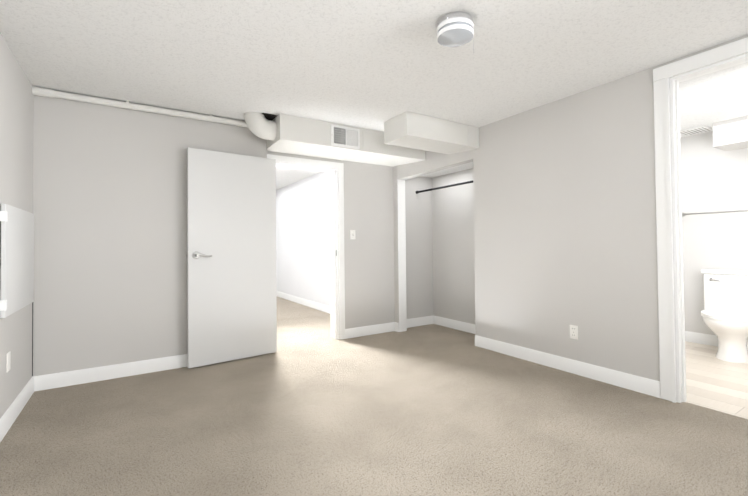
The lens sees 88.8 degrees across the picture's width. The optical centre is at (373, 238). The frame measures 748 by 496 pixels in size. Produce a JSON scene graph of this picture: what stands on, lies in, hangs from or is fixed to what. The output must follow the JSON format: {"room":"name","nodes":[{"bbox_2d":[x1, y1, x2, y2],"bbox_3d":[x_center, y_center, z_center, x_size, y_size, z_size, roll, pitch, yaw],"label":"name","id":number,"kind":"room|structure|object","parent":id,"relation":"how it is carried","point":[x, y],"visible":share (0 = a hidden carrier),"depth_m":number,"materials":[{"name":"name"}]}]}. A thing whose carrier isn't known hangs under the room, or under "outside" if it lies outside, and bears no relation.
{"room":"empty basement bedroom","nodes":[
{"label":"empty basement bedroom","id":0,"kind":"room"},
{"bbox_2d":[0,32,33,417],"bbox_3d":[-1.297,-0.058,0.716,0.120,2.406,5.990,0,-1,-33],"label":"wall","id":1,"kind":"structure","parent":0,"point":[16,135],"depth_m":2.56,"materials":[{"name":"paint"}]},
{"bbox_2d":[6,351,10,372],"bbox_3d":[-2.304,0.775,2.409,0.008,0.117,0.072,0,-1,-33],"label":"electrical outlet","id":2,"kind":"object","parent":1,"relation":"attached to","point":[8,358],"visible":1,"depth_m":2.40,"materials":[{"name":"white plastic"}]},
{"bbox_2d":[0,204,33,375],"bbox_3d":[-2.426,0.435,2.626,0.034,1.272,0.955,0,-1,-33],"label":"access panel","id":3,"kind":"object","parent":1,"relation":"attached to","point":[17,261],"visible":1,"depth_m":2.47,"materials":[{"name":"white"}]},
{"bbox_2d":[0,376,35,441],"bbox_3d":[-1.177,1.086,0.653,0.016,0.115,5.600,0,-1,-33],"label":"baseboard","id":4,"kind":"structure","parent":1,"relation":"attached to","point":[8,418],"depth_m":2.53,"materials":[{"name":"white wood"}]},
{"bbox_2d":[32,95,433,376],"bbox_3d":[-0.935,0.000,4.328,4.380,2.406,0.290,0,-1,-33],"label":"wall","id":5,"kind":"structure","parent":0,"point":[110,226],"depth_m":3.40,"materials":[{"name":"paint"}]},
{"bbox_2d":[36,354,187,390],"bbox_3d":[-1.886,1.142,3.512,1.840,0.115,0.016,0,-1,-33],"label":"baseboard","id":6,"kind":"structure","parent":5,"relation":"attached to","point":[62,379],"depth_m":3.26,"materials":[{"name":"white wood"}]},
{"bbox_2d":[186,148,276,368],"bbox_3d":[-1.379,0.171,3.783,0.876,2.030,0.158,0,-1,-38],"label":"door","id":7,"kind":"structure","parent":5,"relation":"in","point":[231,263],"depth_m":3.74,"materials":[{"name":"white wood"}]},
{"bbox_2d":[267,154,344,339],"bbox_3d":[-0.823,0.144,4.450,0.960,2.120,0.232,0,-1,-33],"label":"door frame","id":8,"kind":"structure","parent":5,"relation":"attached to","point":[335,170],"depth_m":4.59,"materials":[{"name":"white wood"}]},
{"bbox_2d":[350,230,355,238],"bbox_3d":[-0.256,-0.053,4.688,0.072,0.117,0.018,0,-1,-33],"label":"light switch","id":9,"kind":"object","parent":5,"relation":"attached to","point":[352,234],"visible":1,"depth_m":4.69,"materials":[{"name":"white plastic"}]},
{"bbox_2d":[345,322,395,338],"bbox_3d":[-0.036,1.145,4.799,0.745,0.115,0.020,0,-1,-33],"label":"baseboard","id":10,"kind":"structure","parent":5,"relation":"attached to","point":[386,327],"depth_m":4.79,"materials":[{"name":"white wood"}]},
{"bbox_2d":[397,179,406,331],"bbox_3d":[0.366,0.214,4.979,0.121,1.975,0.006,0,-1,-33],"label":"trim","id":11,"kind":"structure","parent":5,"relation":"attached to","point":[402,257],"depth_m":4.97,"materials":[{"name":"white wood"}]},
{"bbox_2d":[276,172,327,305],"bbox_3d":[-1.096,0.047,7.014,0.100,2.406,4.410,0,-1,-33],"label":"wall","id":12,"kind":"structure","parent":0,"point":[303,238],"depth_m":7.32,"materials":[{"name":"paint"}]},
{"bbox_2d":[276,291,329,313],"bbox_3d":[-1.107,1.192,6.921,0.016,0.115,4.310,0,-1,-33],"label":"baseboard","id":13,"kind":"structure","parent":12,"relation":"attached to","point":[316,305],"depth_m":7.17,"materials":[{"name":"white wood"}]},
{"bbox_2d":[328,173,329,305],"bbox_3d":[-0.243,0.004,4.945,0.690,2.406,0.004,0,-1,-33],"label":"wall","id":14,"kind":"structure","parent":0,"point":[328,173],"depth_m":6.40,"materials":[{"name":"paint"}]},
{"bbox_2d":[0,296,747,495],"bbox_3d":[-0.965,1.240,3.515,3.695,0.100,10.400,0,-1,-33],"label":"floor carpet","id":15,"kind":"object","parent":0,"point":[311,406],"visible":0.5,"depth_m":2.27,"materials":[{"name":"beige carpet"}]},
{"bbox_2d":[0,0,747,189],"bbox_3d":[0.057,-1.265,4.226,6.180,0.100,10.400,0,-1,-33],"label":"ceiling","id":16,"kind":"structure","parent":0,"point":[374,65],"depth_m":2.53,"materials":[{"name":"white paint"}]},
{"bbox_2d":[32,86,247,126],"bbox_3d":[-1.907,-1.171,3.518,1.865,0.069,0.068,0,-1,-33],"label":"ceiling pipe","id":17,"kind":"object","parent":16,"relation":"attached to","point":[43,92],"visible":0.94,"depth_m":3.35,"materials":[{"name":"metal"}]},
{"bbox_2d":[244,112,277,140],"bbox_3d":[-1.125,-1.133,3.755,0.294,0.285,0.214,0,-1,-33],"label":"duct","id":18,"kind":"object","parent":16,"relation":"attached to","point":[262,125],"visible":0.94,"depth_m":3.71,"materials":[{"name":"white metal"}]},
{"bbox_2d":[267,113,424,166],"bbox_3d":[-0.279,-1.082,4.397,1.822,0.253,0.524,0,-1,-33],"label":"soffit beam","id":19,"kind":"structure","parent":16,"relation":"attached to","point":[296,135],"depth_m":4.16,"materials":[{"name":"paint"}]},
{"bbox_2d":[331,124,359,148],"bbox_3d":[-0.301,-1.086,4.067,0.346,0.220,0.016,0,-1,-33],"label":"air vent grille","id":20,"kind":"object","parent":19,"relation":"attached to","point":[343,136],"visible":1,"depth_m":4.06,"materials":[{"name":"grey metal"}]},
{"bbox_2d":[384,111,478,153],"bbox_3d":[0.632,-1.107,4.090,0.997,0.232,0.383,0,-1,-33],"label":"beam","id":21,"kind":"structure","parent":16,"relation":"attached to","point":[407,129],"depth_m":3.92,"materials":[{"name":"paint"}]},
{"bbox_2d":[437,11,474,50],"bbox_3d":[0.467,-1.153,2.205,0.209,0.200,0.213,0,-1,-33],"label":"ceiling light","id":22,"kind":"object","parent":16,"relation":"attached to","point":[455,29],"visible":1,"depth_m":2.14,"materials":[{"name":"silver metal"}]},
{"bbox_2d":[397,150,472,179],"bbox_3d":[0.753,-0.999,4.657,1.093,0.431,0.120,-1,-1,41],"label":"header beam","id":23,"kind":"structure","parent":0,"point":[432,162],"depth_m":4.63,"materials":[{"name":"paint"}]},
{"bbox_2d":[422,162,472,177],"bbox_3d":[0.942,-0.933,4.648,0.713,0.075,1.530,0,-1,-33],"label":"ceiling","id":24,"kind":"structure","parent":0,"point":[466,166],"depth_m":4.97,"materials":[{"name":"white paint"}]},
{"bbox_2d":[432,168,474,323],"bbox_3d":[1.162,-0.014,4.743,0.400,2.406,1.570,0,-1,-33],"label":"wall","id":25,"kind":"structure","parent":0,"point":[453,255],"depth_m":5.10,"materials":[{"name":"paint"}]},
{"bbox_2d":[416,180,472,193],"bbox_3d":[1.009,-0.666,4.686,0.048,0.048,1.523,0,-1,-33],"label":"rail","id":26,"kind":"object","parent":25,"relation":"attached to","point":[447,186],"visible":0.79,"depth_m":4.83,"materials":[{"name":"black metal"}]},
{"bbox_2d":[407,315,659,397],"bbox_3d":[1.387,1.118,4.056,0.598,0.115,2.926,0,-1,-33],"label":"baseboard","id":27,"kind":"structure","parent":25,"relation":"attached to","point":[647,386],"depth_m":3.43,"materials":[{"name":"white wood"}]},
{"bbox_2d":[416,324,747,418],"bbox_3d":[2.526,1.214,4.120,2.130,0.102,4.320,0,-1,-33],"label":"floor","id":28,"kind":"structure","parent":0,"point":[713,382],"depth_m":3.15,"materials":[{"name":"wood"}]},
{"bbox_2d":[701,269,747,362],"bbox_3d":[3.467,0.731,3.734,0.775,0.832,0.536,0,-1,-33],"label":"toilet","id":29,"kind":"object","parent":28,"relation":"on","point":[724,313],"visible":1,"depth_m":3.74,"materials":[{"name":"white ceramic"}]},
{"bbox_2d":[473,35,747,388],"bbox_3d":[2.391,-0.067,2.354,0.100,2.406,4.580,0,-1,-33],"label":"wall","id":30,"kind":"structure","parent":0,"point":[565,230],"depth_m":3.29,"materials":[{"name":"paint"}]},
{"bbox_2d":[570,325,577,339],"bbox_3d":[1.724,0.804,3.296,0.009,0.117,0.072,0,-1,-33],"label":"electrical outlet","id":31,"kind":"object","parent":30,"relation":"attached to","point":[573,331],"visible":1,"depth_m":3.29,"materials":[{"name":"white plastic"}]},
{"bbox_2d":[653,37,747,402],"bbox_3d":[2.361,-0.056,2.394,0.146,2.385,0.970,0,-1,-33],"label":"door frame","id":32,"kind":"structure","parent":30,"relation":"attached to","point":[671,317],"depth_m":2.70,"materials":[{"name":"white wood"}]},
{"bbox_2d":[679,62,747,137],"bbox_3d":[2.941,-1.214,3.427,1.980,0.085,2.450,0,-1,-33],"label":"ceiling","id":33,"kind":"structure","parent":0,"point":[709,100],"depth_m":3.18,"materials":[{"name":"white paint"}]},
{"bbox_2d":[680,126,712,135],"bbox_3d":[3.440,-1.158,4.094,0.260,0.013,0.240,0,-1,-33],"label":"ceiling vent","id":34,"kind":"object","parent":33,"relation":"in","point":[695,130],"visible":0.92,"depth_m":4.07,"materials":[{"name":"grey"}]},
{"bbox_2d":[713,116,747,150],"bbox_3d":[3.926,-1.062,3.388,0.360,0.240,1.330,0,-1,-33],"label":"soffit beam","id":35,"kind":"structure","parent":33,"relation":"attached to","point":[730,134],"depth_m":3.75,"materials":[{"name":"paint"}]},
{"bbox_2d":[680,131,747,335],"bbox_3d":[3.829,-0.054,3.967,0.100,2.406,2.450,0,-1,-33],"label":"wall","id":36,"kind":"structure","parent":0,"point":[713,179],"depth_m":4.16,"materials":[{"name":"paint"}]},
{"bbox_2d":[682,210,747,216],"bbox_3d":[3.654,-0.283,4.074,0.077,0.044,0.653,0,-1,-33],"label":"towel rail","id":37,"kind":"object","parent":36,"relation":"attached to","point":[683,214],"visible":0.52,"depth_m":4.08,"materials":[{"name":"grey metal"}]},
{"bbox_2d":[685,331,747,346],"bbox_3d":[3.964,1.085,3.647,0.016,0.115,1.750,0,-1,-33],"label":"baseboard","id":38,"kind":"structure","parent":36,"relation":"attached to","point":[702,338],"depth_m":4.19,"materials":[{"name":"white wood"}]}
]}

